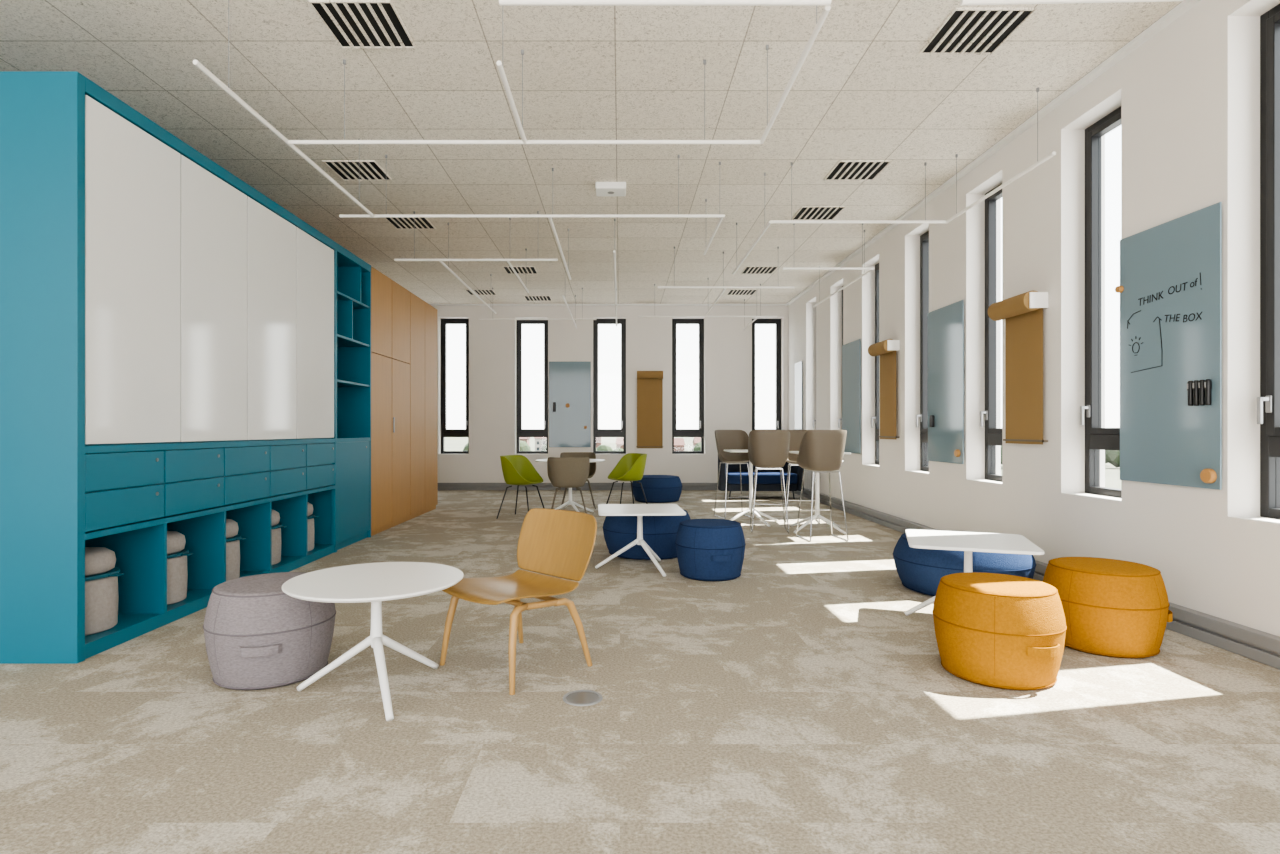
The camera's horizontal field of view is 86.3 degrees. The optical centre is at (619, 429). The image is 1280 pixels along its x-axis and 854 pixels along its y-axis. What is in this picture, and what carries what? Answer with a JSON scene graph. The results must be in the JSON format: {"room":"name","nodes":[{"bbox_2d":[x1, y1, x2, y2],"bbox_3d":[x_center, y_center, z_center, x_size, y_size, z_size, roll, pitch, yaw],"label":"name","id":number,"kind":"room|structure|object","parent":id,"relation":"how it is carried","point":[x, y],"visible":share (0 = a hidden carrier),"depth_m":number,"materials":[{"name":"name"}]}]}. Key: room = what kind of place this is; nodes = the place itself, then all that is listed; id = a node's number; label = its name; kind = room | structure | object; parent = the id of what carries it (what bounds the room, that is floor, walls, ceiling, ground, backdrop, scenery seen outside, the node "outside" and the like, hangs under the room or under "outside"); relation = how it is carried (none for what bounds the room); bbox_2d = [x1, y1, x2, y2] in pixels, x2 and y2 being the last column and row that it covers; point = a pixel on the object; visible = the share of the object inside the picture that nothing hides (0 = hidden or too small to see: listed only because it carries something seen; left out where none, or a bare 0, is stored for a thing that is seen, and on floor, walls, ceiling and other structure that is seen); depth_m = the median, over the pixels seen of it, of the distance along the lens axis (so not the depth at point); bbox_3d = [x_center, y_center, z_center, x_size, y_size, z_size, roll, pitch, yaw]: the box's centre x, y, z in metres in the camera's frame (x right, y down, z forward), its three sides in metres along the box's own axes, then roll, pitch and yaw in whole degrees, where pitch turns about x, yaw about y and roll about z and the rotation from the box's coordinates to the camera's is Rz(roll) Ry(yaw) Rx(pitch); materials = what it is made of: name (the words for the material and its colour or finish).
{"room":"office breakout area","nodes":[
{"label":"office breakout area","id":0,"kind":"room"},
{"bbox_2d":[0,0,1181,303],"bbox_3d":[-1.060,-2.515,5.225,9.280,0.200,16.450,0,0,0],"label":"ceiling","id":1,"kind":"structure","parent":0,"point":[863,89],"depth_m":5.20,"materials":[{"name":"white tile"}]},
{"bbox_2d":[322,160,391,180],"bbox_3d":[-2.430,-2.409,6.350,0.470,0.012,0.470,0,0,0],"label":"ceiling vent","id":2,"kind":"object","parent":1,"relation":"in","point":[347,170],"visible":1,"depth_m":6.33,"materials":[{"name":"white metal"}]},
{"bbox_2d":[307,0,415,48],"bbox_3d":[-1.520,-2.409,4.070,0.470,0.012,0.470,0,0,0],"label":"ceiling vent","id":3,"kind":"object","parent":1,"relation":"in","point":[354,24],"visible":1,"depth_m":4.05,"materials":[{"name":"white metal"}]},
{"bbox_2d":[385,218,435,228],"bbox_3d":[-2.440,-2.409,7.950,0.470,0.012,0.470,0,0,0],"label":"ceiling vent","id":4,"kind":"object","parent":1,"relation":"in","point":[398,223],"visible":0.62,"depth_m":7.97,"materials":[{"name":"white metal"}]},
{"bbox_2d":[394,211,557,313],"bbox_3d":[-1.590,-2.141,9.268,1.800,0.548,3.464,0,0,0],"label":"linear light","id":5,"kind":"object","parent":1,"relation":"hanging from","point":[448,259],"visible":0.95,"depth_m":7.54,"materials":[{"name":"white metal"}]},
{"bbox_2d":[465,289,496,294],"bbox_3d":[-2.430,-2.409,11.950,0.470,0.012,0.470,0,0,0],"label":"ceiling vent","id":6,"kind":"object","parent":1,"relation":"in","point":[477,291],"visible":0.94,"depth_m":11.89,"materials":[{"name":"white metal"}]},
{"bbox_2d":[193,0,831,216],"bbox_3d":[-0.623,-2.141,4.483,3.122,0.548,2.994,0,0,0],"label":"linear light","id":7,"kind":"object","parent":1,"relation":"hanging from","point":[826,3],"visible":1,"depth_m":3.91,"materials":[{"name":"white metal"}]},
{"bbox_2d":[502,266,537,273],"bbox_3d":[-1.500,-2.409,10.300,0.470,0.012,0.470,0,0,0],"label":"ceiling vent","id":8,"kind":"object","parent":1,"relation":"in","point":[519,269],"visible":0.91,"depth_m":10.26,"materials":[{"name":"white metal"}]},
{"bbox_2d":[339,155,724,279],"bbox_3d":[-0.770,-2.141,7.243,3.380,0.548,2.514,0,0,0],"label":"linear light","id":9,"kind":"object","parent":1,"relation":"hanging from","point":[550,216],"visible":1,"depth_m":5.99,"materials":[{"name":"white metal"}]},
{"bbox_2d":[479,265,595,328],"bbox_3d":[-0.927,-2.141,11.021,1.905,0.548,2.562,0,0,-32],"label":"linear light","id":10,"kind":"object","parent":1,"relation":"hanging from","point":[564,265],"visible":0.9,"depth_m":11.59,"materials":[{"name":"white metal"}]},
{"bbox_2d":[524,296,551,300],"bbox_3d":[-1.500,-2.409,12.500,0.470,0.012,0.470,0,0,0],"label":"ceiling vent","id":11,"kind":"object","parent":1,"relation":"in","point":[528,298],"visible":1,"depth_m":12.53,"materials":[{"name":"white metal"}]},
{"bbox_2d":[595,182,625,195],"bbox_3d":[-0.090,-2.377,6.750,0.300,0.075,0.240,0,0,0],"label":"projector","id":12,"kind":"object","parent":1,"relation":"attached to","point":[602,188],"visible":1,"depth_m":6.64,"materials":[{"name":"white paint"}]},
{"bbox_2d":[613,219,616,325],"bbox_3d":[-0.060,-2.141,9.750,0.027,0.548,5.100,0,0,0],"label":"linear light","id":13,"kind":"object","parent":1,"relation":"hanging from","point":[614,251],"visible":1,"depth_m":8.59,"materials":[{"name":"white metal"}]},
{"bbox_2d":[638,284,776,329],"bbox_3d":[1.450,-2.141,12.043,2.300,0.548,1.514,0,0,0],"label":"linear light","id":14,"kind":"object","parent":1,"relation":"hanging from","point":[744,316],"visible":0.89,"depth_m":11.29,"materials":[{"name":"white metal"}]},
{"bbox_2d":[658,247,794,314],"bbox_3d":[1.400,-2.141,10.043,1.800,0.548,2.114,0,0,0],"label":"linear light","id":15,"kind":"object","parent":1,"relation":"hanging from","point":[724,287],"visible":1,"depth_m":8.99,"materials":[{"name":"white metal"}]},
{"bbox_2d":[726,289,757,294],"bbox_3d":[2.130,-2.409,11.950,0.470,0.012,0.470,0,0,0],"label":"ceiling vent","id":16,"kind":"object","parent":1,"relation":"in","point":[731,291],"visible":1,"depth_m":11.89,"materials":[{"name":"white metal"}]},
{"bbox_2d":[741,266,777,273],"bbox_3d":[2.100,-2.409,10.300,0.470,0.012,0.470,0,0,0],"label":"ceiling vent","id":17,"kind":"object","parent":1,"relation":"in","point":[748,269],"visible":1,"depth_m":10.26,"materials":[{"name":"white metal"}]},
{"bbox_2d":[792,206,845,219],"bbox_3d":[2.200,-2.409,7.600,0.470,0.012,0.470,0,0,0],"label":"ceiling vent","id":18,"kind":"object","parent":1,"relation":"in","point":[805,212],"visible":0.81,"depth_m":7.58,"materials":[{"name":"white metal"}]},
{"bbox_2d":[783,223,874,306],"bbox_3d":[2.432,-2.141,9.168,1.064,0.548,2.464,0,0,0],"label":"linear light","id":19,"kind":"object","parent":1,"relation":"hanging from","point":[864,268],"visible":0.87,"depth_m":7.95,"materials":[{"name":"white metal"}]},
{"bbox_2d":[824,160,891,180],"bbox_3d":[2.200,-2.409,6.350,0.470,0.012,0.470,0,0,0],"label":"ceiling vent","id":20,"kind":"object","parent":1,"relation":"in","point":[844,170],"visible":1,"depth_m":6.33,"materials":[{"name":"white metal"}]},
{"bbox_2d":[732,87,1055,273],"bbox_3d":[2.034,-2.141,6.325,1.273,0.548,3.800,0,0,-38],"label":"linear light","id":21,"kind":"object","parent":1,"relation":"hanging from","point":[1053,153],"visible":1,"depth_m":6.16,"materials":[{"name":"white metal"}]},
{"bbox_2d":[919,8,1036,54],"bbox_3d":[2.150,-2.409,4.140,0.470,0.012,0.470,0,0,0],"label":"ceiling vent","id":22,"kind":"object","parent":1,"relation":"in","point":[966,31],"visible":1,"depth_m":4.12,"materials":[{"name":"white metal"}]},
{"bbox_2d":[960,0,1183,5],"bbox_3d":[1.975,-2.141,2.985,0.950,0.548,0.027,0,0,2],"label":"linear light","id":23,"kind":"object","parent":1,"relation":"hanging from","point":[962,2],"visible":1,"depth_m":2.98,"materials":[{"name":"white"}]},
{"bbox_2d":[433,306,787,482],"bbox_3d":[-1.135,-0.632,13.260,8.730,3.565,0.320,0,0,0],"label":"wall","id":24,"kind":"structure","parent":0,"point":[492,343],"depth_m":13.10,"materials":[{"name":"paint"}]},
{"bbox_2d":[441,319,468,453],"bbox_3d":[-3.190,-0.850,13.273,0.580,2.620,0.155,0,0,0],"label":"window","id":25,"kind":"structure","parent":24,"relation":"in","point":[445,432],"depth_m":13.27,"materials":[{"name":"black metal"}]},
{"bbox_2d":[517,320,547,453],"bbox_3d":[-1.695,-0.850,13.273,0.630,2.620,0.155,0,0,0],"label":"window","id":26,"kind":"structure","parent":24,"relation":"in","point":[521,432],"depth_m":13.27,"materials":[{"name":"black metal"}]},
{"bbox_2d":[549,362,590,446],"bbox_3d":[-0.960,-0.490,13.089,0.800,1.640,0.022,0,0,0],"label":"board","id":27,"kind":"object","parent":24,"relation":"attached to","point":[569,382],"visible":1,"depth_m":13.08,"materials":[{"name":"blue"}]},
{"bbox_2d":[438,483,718,489],"bbox_3d":[-1.170,1.080,13.065,8.660,0.140,0.070,0,0,0],"label":"baseboard","id":28,"kind":"structure","parent":24,"relation":"attached to","point":[441,486],"depth_m":13.03,"materials":[{"name":"grey metal"}]},
{"bbox_2d":[430,304,785,305],"bbox_3d":[-1.165,-2.400,13.075,8.670,0.030,0.050,0,0,0],"label":"trim","id":29,"kind":"structure","parent":24,"relation":"attached to","point":[430,304],"depth_m":13.05,"materials":[{"name":"white paint"}]},
{"bbox_2d":[593,319,625,453],"bbox_3d":[-0.203,-0.850,13.273,0.635,2.620,0.155,0,0,0],"label":"window","id":30,"kind":"structure","parent":24,"relation":"in","point":[597,432],"depth_m":13.27,"materials":[{"name":"black metal"}]},
{"bbox_2d":[636,371,663,447],"bbox_3d":[0.570,-0.388,13.009,0.528,1.475,0.179,0,0,0],"label":"dispenser","id":31,"kind":"object","parent":24,"relation":"attached to","point":[649,383],"visible":1,"depth_m":13.07,"materials":[{"name":"brown paper"}]},
{"bbox_2d":[672,319,703,453],"bbox_3d":[1.315,-0.850,13.273,0.630,2.620,0.155,0,0,0],"label":"window","id":32,"kind":"structure","parent":24,"relation":"in","point":[699,432],"depth_m":13.27,"materials":[{"name":"black metal"}]},
{"bbox_2d":[752,319,780,429],"bbox_3d":[2.830,-0.850,13.273,0.600,2.620,0.155,0,0,0],"label":"window","id":33,"kind":"structure","parent":24,"relation":"in","point":[777,322],"depth_m":13.26,"materials":[{"name":"black metal"}]},
{"bbox_2d":[0,490,1279,853],"bbox_3d":[-0.960,1.250,5.225,9.080,0.200,16.450,0,0,0],"label":"floor","id":34,"kind":"structure","parent":0,"point":[793,703],"depth_m":2.59,"materials":[{"name":"beige carpet"}]},
{"bbox_2d":[0,71,370,663],"bbox_3d":[-4.080,-0.307,5.345,2.820,2.915,3.970,0,0,0],"label":"wall cabinet","id":35,"kind":"object","parent":34,"relation":"on","point":[182,351],"visible":0.98,"depth_m":3.92,"materials":[{"name":"teal laminate"}]},
{"bbox_2d":[85,547,123,635],"bbox_3d":[-2.920,0.860,3.670,0.380,0.430,0.380,0,0,44],"label":"stool","id":36,"kind":"object","parent":35,"relation":"in","point":[101,573],"visible":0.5,"depth_m":3.62,"materials":[{"name":"beige fabric"}]},
{"bbox_2d":[85,547,115,575],"bbox_3d":[-2.920,0.707,3.670,0.344,0.125,0.344,0,0,0],"label":"seat cushion","id":37,"kind":"object","parent":36,"relation":"on","point":[99,561],"depth_m":3.64,"materials":[{"name":"beige fabric"}]},
{"bbox_2d":[167,531,192,604],"bbox_3d":[-2.920,0.860,4.274,0.380,0.430,0.380,0,0,44],"label":"stool","id":38,"kind":"object","parent":35,"relation":"in","point":[177,570],"visible":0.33,"depth_m":4.24,"materials":[{"name":"beige fabric"}]},
{"bbox_2d":[167,531,185,554],"bbox_3d":[-2.920,0.707,4.274,0.344,0.125,0.344,0,0,0],"label":"seat cushion","id":39,"kind":"object","parent":38,"relation":"on","point":[176,541],"depth_m":4.25,"materials":[{"name":"beige fabric"}]},
{"bbox_2d":[226,519,245,580],"bbox_3d":[-2.920,0.860,4.878,0.380,0.430,0.380,0,0,44],"label":"stool","id":40,"kind":"object","parent":35,"relation":"in","point":[233,539],"visible":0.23,"depth_m":4.85,"materials":[{"name":"beige fabric"}]},
{"bbox_2d":[226,519,238,538],"bbox_3d":[-2.920,0.707,4.878,0.344,0.125,0.344,0,0,0],"label":"seat cushion","id":41,"kind":"object","parent":40,"relation":"on","point":[232,528],"depth_m":4.86,"materials":[{"name":"beige fabric"}]},
{"bbox_2d":[272,509,286,564],"bbox_3d":[-2.920,0.860,5.482,0.380,0.430,0.380,0,0,44],"label":"stool","id":42,"kind":"object","parent":35,"relation":"in","point":[276,526],"visible":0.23,"depth_m":5.46,"materials":[{"name":"beige fabric"}]},
{"bbox_2d":[272,509,279,525],"bbox_3d":[-2.920,0.707,5.482,0.344,0.125,0.344,0,0,0],"label":"seat cushion","id":43,"kind":"object","parent":42,"relation":"on","point":[275,515],"depth_m":5.47,"materials":[{"name":"beige fabric"}]},
{"bbox_2d":[308,502,319,550],"bbox_3d":[-2.920,0.860,6.086,0.380,0.430,0.380,0,0,44],"label":"stool","id":44,"kind":"object","parent":35,"relation":"in","point":[311,530],"visible":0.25,"depth_m":6.07,"materials":[{"name":"beige fabric"}]},
{"bbox_2d":[308,502,312,515],"bbox_3d":[-2.920,0.707,6.086,0.344,0.125,0.344,0,0,0],"label":"seat cushion","id":45,"kind":"object","parent":44,"relation":"on","point":[310,507],"depth_m":6.09,"materials":[{"name":"beige fabric"}]},
{"bbox_2d":[337,291,368,308],"bbox_3d":[-2.900,-1.310,6.878,0.440,0.022,0.855,0,0,0],"label":"shelf","id":46,"kind":"object","parent":35,"relation":"attached to","point":[342,298],"depth_m":6.84,"materials":[{"name":"teal laminate"}]},
{"bbox_2d":[337,334,368,346],"bbox_3d":[-2.900,-0.900,6.878,0.440,0.022,0.855,0,0,0],"label":"shelf","id":47,"kind":"object","parent":35,"relation":"attached to","point":[342,341],"depth_m":7.02,"materials":[{"name":"teal laminate"}]},
{"bbox_2d":[337,379,368,386],"bbox_3d":[-2.900,-0.470,6.878,0.440,0.022,0.855,0,0,0],"label":"shelf","id":48,"kind":"object","parent":35,"relation":"attached to","point":[340,383],"depth_m":7.05,"materials":[{"name":"teal laminate"}]},
{"bbox_2d":[203,572,335,689],"bbox_3d":[-1.647,0.932,3.231,0.563,0.436,0.581,0,0,-17],"label":"pouf","id":49,"kind":"object","parent":34,"relation":"on","point":[258,636],"visible":0.91,"depth_m":3.02,"materials":[{"name":"grey fabric"}]},
{"bbox_2d":[282,562,462,720],"bbox_3d":[-1.070,0.901,3.000,0.746,0.502,0.746,0,0,0],"label":"pedestal table","id":50,"kind":"object","parent":34,"relation":"on","point":[375,583],"visible":1,"depth_m":2.95,"materials":[{"name":"white paint"}]},
{"bbox_2d":[371,266,437,535],"bbox_3d":[-4.071,-0.307,8.666,2.838,2.915,2.668,0,0,0],"label":"wooden wardrobe","id":51,"kind":"object","parent":34,"relation":"on","point":[404,327],"visible":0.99,"depth_m":8.35,"materials":[{"name":"brown wood"}]},
{"bbox_2d":[440,508,596,694],"bbox_3d":[-0.487,0.788,3.354,0.574,0.730,0.646,0,0,43],"label":"lounge chair","id":52,"kind":"object","parent":34,"relation":"on","point":[552,542],"visible":0.96,"depth_m":3.42,"materials":[{"name":"brown wood"}]},
{"bbox_2d":[496,455,544,518],"bbox_3d":[-1.292,0.745,9.001,0.501,0.815,0.532,0,0,20],"label":"dining chair","id":53,"kind":"object","parent":34,"relation":"on","point":[518,470],"visible":0.99,"depth_m":9.10,"materials":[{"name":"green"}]},
{"bbox_2d":[547,457,589,512],"bbox_3d":[-0.650,0.745,8.618,0.532,0.815,0.501,0,0,-5],"label":"dining chair","id":54,"kind":"object","parent":34,"relation":"on","point":[567,472],"visible":0.99,"depth_m":8.41,"materials":[{"name":"beige plastic"}]},
{"bbox_2d":[535,459,604,512],"bbox_3d":[-0.680,0.781,9.350,0.960,0.743,0.960,0,0,0],"label":"dining table","id":55,"kind":"object","parent":34,"relation":"on","point":[569,502],"visible":0.56,"depth_m":9.32,"materials":[{"name":"white paint"}]},
{"bbox_2d":[560,452,595,508],"bbox_3d":[-0.620,0.745,10.122,0.532,0.815,0.501,0,0,-5],"label":"dining chair","id":56,"kind":"object","parent":34,"relation":"on","point":[592,469],"visible":0.24,"depth_m":10.29,"materials":[{"name":"beige fabric"}]},
{"bbox_2d":[563,690,602,705],"bbox_3d":[-0.160,1.147,2.930,0.172,0.005,0.172,0,0,0],"label":"socket","id":57,"kind":"object","parent":34,"relation":"on","point":[577,697],"visible":1,"depth_m":2.92,"materials":[{"name":"silver metal"}]},
{"bbox_2d":[606,453,647,503],"bbox_3d":[0.102,0.745,9.701,0.501,0.815,0.532,0,0,-25],"label":"dining chair","id":58,"kind":"object","parent":34,"relation":"on","point":[631,467],"visible":0.98,"depth_m":9.76,"materials":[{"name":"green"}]},
{"bbox_2d":[595,504,685,576],"bbox_3d":[0.151,0.901,5.659,0.718,0.502,0.690,0,0,-2],"label":"pedestal table","id":59,"kind":"object","parent":34,"relation":"on","point":[639,510],"visible":1,"depth_m":5.64,"materials":[{"name":"white paint"}]},
{"bbox_2d":[603,510,689,559],"bbox_3d":[0.260,0.947,6.380,0.846,0.406,0.846,0,0,38],"label":"pouf","id":60,"kind":"object","parent":34,"relation":"on","point":[659,532],"visible":0.5,"depth_m":6.03,"materials":[{"name":"blue fabric"}]},
{"bbox_2d":[632,475,681,502],"bbox_3d":[0.600,0.947,11.100,0.826,0.406,0.826,0,0,-17],"label":"pouf","id":61,"kind":"object","parent":34,"relation":"on","point":[657,488],"visible":0.89,"depth_m":10.77,"materials":[{"name":"blue fabric"}]},
{"bbox_2d":[675,519,745,580],"bbox_3d":[0.717,0.937,5.401,0.553,0.426,0.571,0,0,-11],"label":"pouf","id":62,"kind":"object","parent":34,"relation":"on","point":[706,549],"visible":1,"depth_m":5.19,"materials":[{"name":"blue fabric"}]},
{"bbox_2d":[714,430,754,518],"bbox_3d":[1.500,0.574,9.002,0.464,1.153,0.436,0,0,-12],"label":"bar stool","id":63,"kind":"object","parent":34,"relation":"on","point":[725,439],"visible":0.89,"depth_m":9.15,"materials":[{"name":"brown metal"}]},
{"bbox_2d":[724,450,777,526],"bbox_3d":[1.620,0.702,8.450,0.673,0.903,0.673,0,0,9],"label":"table","id":64,"kind":"object","parent":34,"relation":"on","point":[756,512],"visible":0.62,"depth_m":8.43,"materials":[{"name":"white paint"}]},
{"bbox_2d":[718,456,803,498],"bbox_3d":[2.350,0.761,11.590,1.399,0.781,0.740,0,0,0],"label":"sofa","id":65,"kind":"object","parent":34,"relation":"on","point":[767,479],"visible":0.59,"depth_m":11.27,"materials":[{"name":"blue fabric"}]},
{"bbox_2d":[727,472,796,483],"bbox_3d":[2.350,0.805,11.510,1.140,0.170,0.580,0,0,0],"label":"seat cushion","id":66,"kind":"object","parent":65,"relation":"on","point":[732,477],"depth_m":11.22,"materials":[{"name":"blue fabric"}]},
{"bbox_2d":[748,430,789,533],"bbox_3d":[1.700,0.574,7.798,0.464,1.153,0.436,0,0,8],"label":"bar stool","id":67,"kind":"object","parent":34,"relation":"on","point":[767,449],"visible":1,"depth_m":7.63,"materials":[{"name":"brown plastic"}]},
{"bbox_2d":[783,430,819,523],"bbox_3d":[2.280,0.574,8.602,0.464,1.153,0.436,0,0,10],"label":"bar stool","id":68,"kind":"object","parent":34,"relation":"on","point":[796,436],"visible":0.25,"depth_m":8.78,"materials":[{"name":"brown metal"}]},
{"bbox_2d":[789,451,850,534],"bbox_3d":[2.260,0.702,7.820,0.630,0.903,0.630,0,0,4],"label":"table","id":69,"kind":"object","parent":34,"relation":"on","point":[817,515],"visible":0.6,"depth_m":7.80,"materials":[{"name":"white paint"}]},
{"bbox_2d":[796,430,848,541],"bbox_3d":[2.130,0.574,7.218,0.464,1.153,0.436,0,0,-6],"label":"bar stool","id":70,"kind":"object","parent":34,"relation":"on","point":[821,451],"visible":1,"depth_m":7.05,"materials":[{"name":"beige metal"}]},
{"bbox_2d":[893,530,1035,595],"bbox_3d":[2.470,0.962,4.940,0.926,0.376,0.926,0,0,-29],"label":"pouf","id":71,"kind":"object","parent":34,"relation":"on","point":[919,570],"visible":0.42,"depth_m":4.63,"materials":[{"name":"blue fabric"}]},
{"bbox_2d":[904,529,1043,615],"bbox_3d":[2.063,0.901,4.062,0.684,0.502,0.670,0,0,21],"label":"pedestal table","id":72,"kind":"object","parent":34,"relation":"on","point":[968,542],"visible":0.68,"depth_m":4.02,"materials":[{"name":"white paint"}]},
{"bbox_2d":[932,572,1066,690],"bbox_3d":[1.785,0.932,3.235,0.557,0.436,0.557,0,0,23],"label":"pouf","id":73,"kind":"object","parent":34,"relation":"on","point":[1001,631],"visible":1,"depth_m":3.03,"materials":[{"name":"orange fabric"}]},
{"bbox_2d":[1043,557,1172,657],"bbox_3d":[2.594,0.932,3.657,0.581,0.436,0.563,0,0,21],"label":"pouf","id":74,"kind":"object","parent":34,"relation":"on","point":[1112,607],"visible":0.88,"depth_m":3.45,"materials":[{"name":"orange fabric"}]},
{"bbox_2d":[788,0,1279,636],"bbox_3d":[3.390,-0.632,5.210,0.320,3.565,16.420,0,0,0],"label":"wall","id":75,"kind":"structure","parent":0,"point":[1188,97],"depth_m":5.00,"materials":[{"name":"paint"}]},
{"bbox_2d":[795,361,802,429],"bbox_3d":[3.219,-0.450,12.300,0.022,1.540,0.500,0,0,0],"label":"board","id":76,"kind":"object","parent":75,"relation":"attached to","point":[798,366],"visible":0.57,"depth_m":12.28,"materials":[{"name":"white"}]},
{"bbox_2d":[838,286,842,427],"bbox_3d":[3.402,-0.870,10.180,0.155,2.660,0.600,0,0,0],"label":"window","id":77,"kind":"structure","parent":75,"relation":"in","point":[842,286],"depth_m":10.39,"materials":[{"name":"black metal"}]},
{"bbox_2d":[842,339,860,453],"bbox_3d":[3.219,-0.450,9.495,0.022,1.540,0.730,0,0,0],"label":"board","id":78,"kind":"object","parent":75,"relation":"attached to","point":[851,352],"visible":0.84,"depth_m":9.43,"materials":[{"name":"blue"}]},
{"bbox_2d":[871,263,878,464],"bbox_3d":[3.402,-0.870,8.810,0.155,2.660,0.600,0,0,0],"label":"window","id":79,"kind":"structure","parent":75,"relation":"in","point":[876,417],"depth_m":9.02,"materials":[{"name":"black metal"}]},
{"bbox_2d":[868,339,899,438],"bbox_3d":[3.139,-0.472,8.155,0.179,1.165,0.538,0,0,0],"label":"dispenser","id":80,"kind":"object","parent":75,"relation":"attached to","point":[886,349],"visible":1,"depth_m":8.10,"materials":[{"name":"brown paper"}]},
{"bbox_2d":[916,231,928,471],"bbox_3d":[3.402,-0.870,7.440,0.155,2.660,0.600,0,0,0],"label":"window","id":81,"kind":"structure","parent":75,"relation":"in","point":[924,238],"depth_m":7.65,"materials":[{"name":"black metal"}]},
{"bbox_2d":[928,300,963,463],"bbox_3d":[3.204,-0.450,6.755,0.051,1.540,0.730,0,0,0],"label":"board","id":82,"kind":"object","parent":75,"relation":"attached to","point":[945,324],"depth_m":6.71,"materials":[{"name":"blue"}]},
{"bbox_2d":[980,183,1001,481],"bbox_3d":[3.402,-0.870,6.070,0.155,2.660,0.600,0,0,0],"label":"window","id":83,"kind":"structure","parent":75,"relation":"in","point":[993,435],"depth_m":6.28,"materials":[{"name":"black metal"}]},
{"bbox_2d":[785,0,1201,305],"bbox_3d":[3.200,-2.400,5.050,0.060,0.030,16.100,0,0,0],"label":"trim","id":84,"kind":"structure","parent":75,"relation":"attached to","point":[1184,6],"depth_m":5.11,"materials":[{"name":"white paint"}]},
{"bbox_2d":[988,290,1047,444],"bbox_3d":[3.139,-0.472,5.415,0.179,1.165,0.538,0,0,0],"label":"dispenser","id":85,"kind":"object","parent":75,"relation":"attached to","point":[1022,314],"visible":1,"depth_m":5.37,"materials":[{"name":"brown paper"}]},
{"bbox_2d":[789,488,1279,669],"bbox_3d":[3.195,1.080,5.050,0.070,0.140,16.100,0,0,0],"label":"baseboard","id":86,"kind":"structure","parent":75,"relation":"attached to","point":[1248,642],"depth_m":3.71,"materials":[{"name":"grey metal"}]},
{"bbox_2d":[1080,106,1120,497],"bbox_3d":[3.402,-0.870,4.700,0.155,2.660,0.600,0,0,0],"label":"window","id":87,"kind":"structure","parent":75,"relation":"in","point":[1097,438],"depth_m":4.91,"materials":[{"name":"black metal"}]},
{"bbox_2d":[1115,202,1221,489],"bbox_3d":[3.204,-0.450,4.021,0.051,1.540,0.742,0,0,0],"label":"board","id":88,"kind":"object","parent":75,"relation":"attached to","point":[1171,271],"depth_m":3.97,"materials":[{"name":"blue"}]},
{"bbox_2d":[1187,381,1192,405],"bbox_3d":[3.191,-0.205,3.820,0.031,0.140,0.030,0,0,-41],"label":"marker pen","id":89,"kind":"object","parent":88,"relation":"attached to","point":[1189,383],"visible":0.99,"depth_m":3.81,"materials":[{"name":"black plastic"}]},
{"bbox_2d":[1192,380,1198,405],"bbox_3d":[3.191,-0.205,3.782,0.031,0.140,0.030,0,0,-41],"label":"marker pen","id":90,"kind":"object","parent":88,"relation":"attached to","point":[1195,382],"visible":1,"depth_m":3.77,"materials":[{"name":"black plastic"}]},
{"bbox_2d":[1198,380,1204,404],"bbox_3d":[3.191,-0.205,3.744,0.031,0.140,0.030,0,0,-41],"label":"marker pen","id":91,"kind":"object","parent":88,"relation":"attached to","point":[1201,382],"visible":0.99,"depth_m":3.73,"materials":[{"name":"black plastic"}]},
{"bbox_2d":[1204,379,1211,404],"bbox_3d":[3.191,-0.205,3.706,0.031,0.140,0.030,0,0,-41],"label":"marker pen","id":92,"kind":"object","parent":88,"relation":"attached to","point":[1207,383],"visible":1,"depth_m":3.70,"materials":[{"name":"black plastic"}]},
{"bbox_2d":[1257,4,1279,518],"bbox_3d":[3.402,-0.870,3.330,0.155,2.660,0.600,0,0,0],"label":"window","id":93,"kind":"structure","parent":75,"relation":"in","point":[1268,403],"depth_m":3.56,"materials":[{"name":"black metal"}]},
{"label":"outside","id":94,"kind":"structure","parent":0,"visible":0},
{"bbox_2d":[444,437,1120,488],"bbox_3d":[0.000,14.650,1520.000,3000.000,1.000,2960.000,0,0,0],"label":"ground","id":95,"kind":"structure","parent":94,"point":[1112,474],"depth_m":552.21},
{"bbox_2d":[534,437,545,450],"bbox_3d":[-35.809,7.663,344.029,13.799,12.975,10.800,0,0,0],"label":"building","id":96,"kind":"structure","parent":95,"relation":"on","point":[539,441],"depth_m":339.05,"materials":[{"name":"white concrete"}]},
{"bbox_2d":[596,437,601,447],"bbox_3d":[-15.452,6.855,320.678,14.108,14.590,10.800,0,0,0],"label":"building","id":97,"kind":"structure","parent":95,"relation":"on","point":[598,439],"depth_m":315.72,"materials":[{"name":"white concrete"}]},
{"bbox_2d":[616,437,622,448],"bbox_3d":[4.078,8.783,311.528,12.178,10.734,10.800,0,0,0],"label":"building","id":98,"kind":"structure","parent":95,"relation":"on","point":[619,440],"depth_m":307.57,"materials":[{"name":"white concrete"}]},
{"bbox_2d":[674,438,684,450],"bbox_3d":[21.631,8.777,290.793,11.447,10.745,10.800,0,0,0],"label":"building","id":99,"kind":"structure","parent":95,"relation":"on","point":[679,443],"depth_m":285.99,"materials":[{"name":"white concrete"}]},
{"bbox_2d":[463,441,1119,467],"bbox_3d":[22.735,8.740,257.928,549.627,10.524,43.485,0,0,0],"label":"tree belt","id":100,"kind":"object","parent":95,"relation":"on","point":[1112,457],"visible":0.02,"depth_m":259.13,"materials":[{"name":"green plant"}]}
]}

